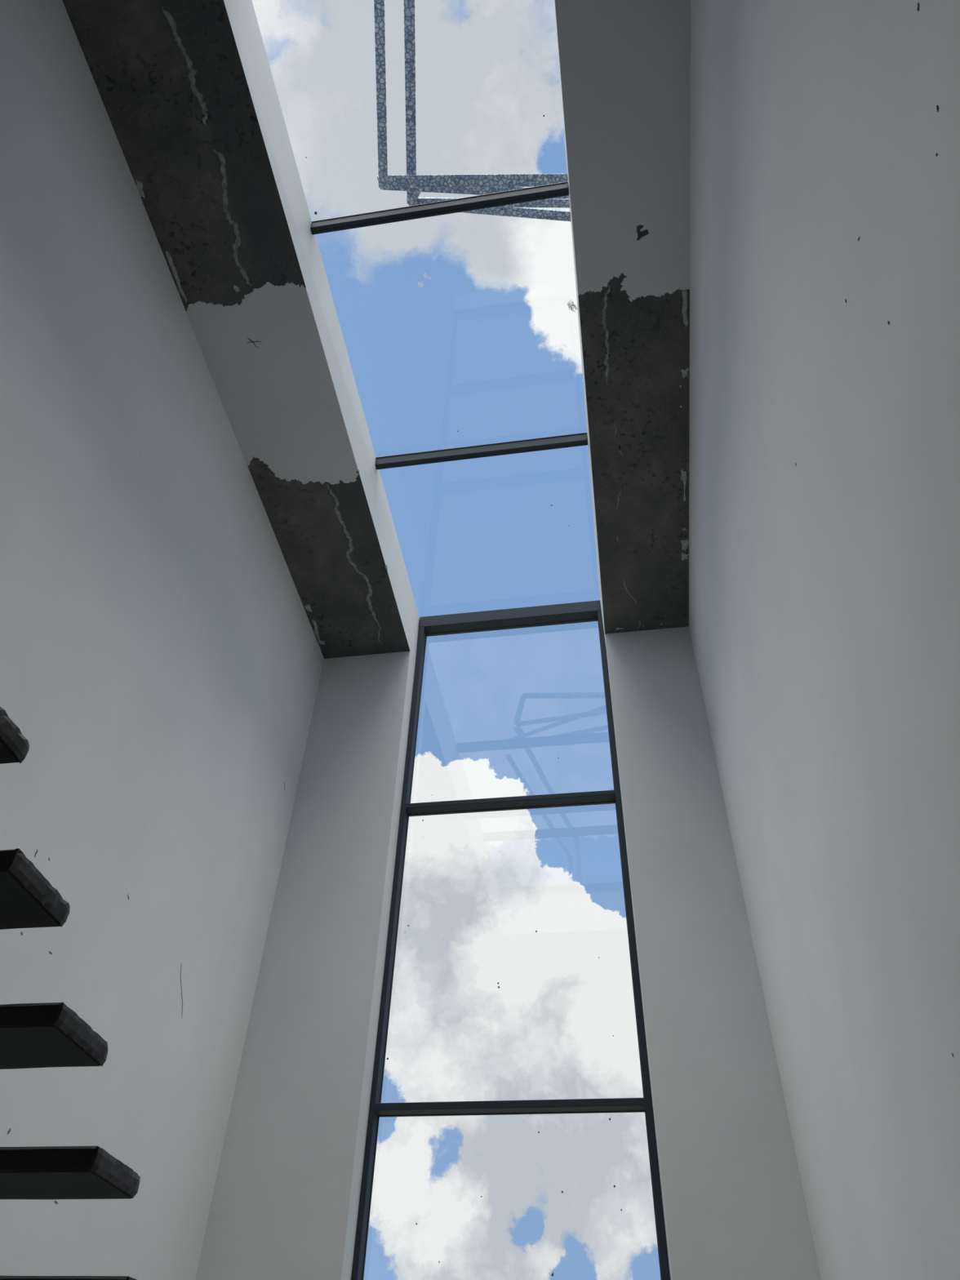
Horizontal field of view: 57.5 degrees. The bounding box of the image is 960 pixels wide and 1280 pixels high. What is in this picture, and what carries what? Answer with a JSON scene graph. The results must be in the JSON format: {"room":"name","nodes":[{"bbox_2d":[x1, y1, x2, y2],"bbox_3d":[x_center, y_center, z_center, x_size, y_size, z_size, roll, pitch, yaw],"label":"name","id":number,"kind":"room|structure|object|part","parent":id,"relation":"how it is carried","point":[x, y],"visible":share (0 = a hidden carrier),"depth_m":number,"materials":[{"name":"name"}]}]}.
{"room":"stairwell","nodes":[
{"label":"stairwell","id":0,"kind":"room"},
{"bbox_2d":[0,0,324,1279],"bbox_3d":[-2.040,-0.741,1.983,0.229,6.922,9.132,-5,-45,7],"label":"wall","id":1,"kind":"structure","parent":0,"point":[162,659],"depth_m":3.93,"materials":[{"name":"white paint"}]},
{"bbox_2d":[0,706,29,764],"bbox_3d":[-1.387,0.187,1.699,0.989,0.051,0.237,-5,-45,7],"label":"stair tread","id":2,"kind":"structure","parent":1,"relation":"attached to","point":[14,746],"depth_m":1.68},
{"bbox_2d":[0,848,70,929],"bbox_3d":[-1.344,0.534,1.788,0.993,0.050,0.237,-5,-45,7],"label":"stair tread","id":3,"kind":"structure","parent":1,"relation":"attached to","point":[28,900],"depth_m":1.72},
{"bbox_2d":[0,1002,108,1069],"bbox_3d":[-1.302,0.859,1.869,1.002,0.050,0.236,-5,-45,7],"label":"stair tread","id":4,"kind":"structure","parent":1,"relation":"attached to","point":[48,1034],"depth_m":1.78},
{"bbox_2d":[0,1275,136,1279],"bbox_3d":[-1.230,1.520,2.024,0.999,0.050,0.238,-5,-45,7],"label":"stair tread","id":5,"kind":"structure","parent":1,"relation":"attached to","point":[2,1277],"depth_m":1.91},
{"bbox_2d":[0,1146,140,1199],"bbox_3d":[-1.264,1.187,1.938,1.007,0.052,0.236,-5,-45,7],"label":"stair tread","id":6,"kind":"structure","parent":1,"relation":"attached to","point":[42,1172],"depth_m":1.83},
{"bbox_2d":[62,0,690,666],"bbox_3d":[-0.476,-3.131,4.003,2.850,0.598,9.130,-5,-45,7],"label":"ceiling","id":7,"kind":"structure","parent":0,"point":[186,88],"depth_m":4.79,"materials":[{"name":"concrete"}]},
{"bbox_2d":[305,115,587,525],"bbox_3d":[-0.238,-1.744,5.779,1.883,0.100,4.634,-5,-45,7],"label":"window","id":8,"kind":"structure","parent":7,"relation":"attached to","point":[557,189],"depth_m":5.08,"materials":[{"name":"grey metal"}]},
{"bbox_2d":[373,0,570,221],"bbox_3d":[-0.178,-3.457,5.216,1.801,1.582,3.576,-25,-51,25],"label":"railing","id":9,"kind":"object","parent":7,"relation":"on","point":[413,184],"visible":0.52,"depth_m":5.96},
{"bbox_3d":[-0.581,-4.030,4.972,0.062,0.121,2.695,3,-44,-1],"label":"rail","id":10,"kind":"part","parent":9,"relation":"part of","materials":[{"name":"metal"}]},
{"bbox_3d":[-0.424,-4.069,5.215,0.068,0.063,2.765,3,-44,-1],"label":"rail","id":11,"kind":"part","parent":9,"relation":"part of","materials":[{"name":"metal"}]},
{"bbox_2d":[195,626,821,1279],"bbox_3d":[0.113,2.396,4.673,2.867,6.325,0.330,-5,-45,7],"label":"wall","id":12,"kind":"structure","parent":0,"point":[285,1204],"depth_m":4.84,"materials":[{"name":"paint"}]},
{"bbox_2d":[351,600,670,1279],"bbox_3d":[0.177,1.834,5.349,1.532,5.758,0.123,-5,-45,7],"label":"window","id":13,"kind":"structure","parent":12,"relation":"in","point":[582,611],"depth_m":5.44,"materials":[{"name":"grey metal"}]},
{"bbox_3d":[0.255,-0.177,7.321,1.532,0.122,0.123,-5,-45,7],"label":"head rail","id":14,"kind":"part","parent":13,"relation":"part of","materials":[{"name":"grey metal"}]},
{"bbox_2d":[688,0,959,1279],"bbox_3d":[1.093,-0.240,2.371,0.239,6.922,11.338,-6,-45,8],"label":"wall","id":15,"kind":"structure","parent":0,"point":[824,409],"depth_m":2.44,"materials":[{"name":"white paint"}]}
]}

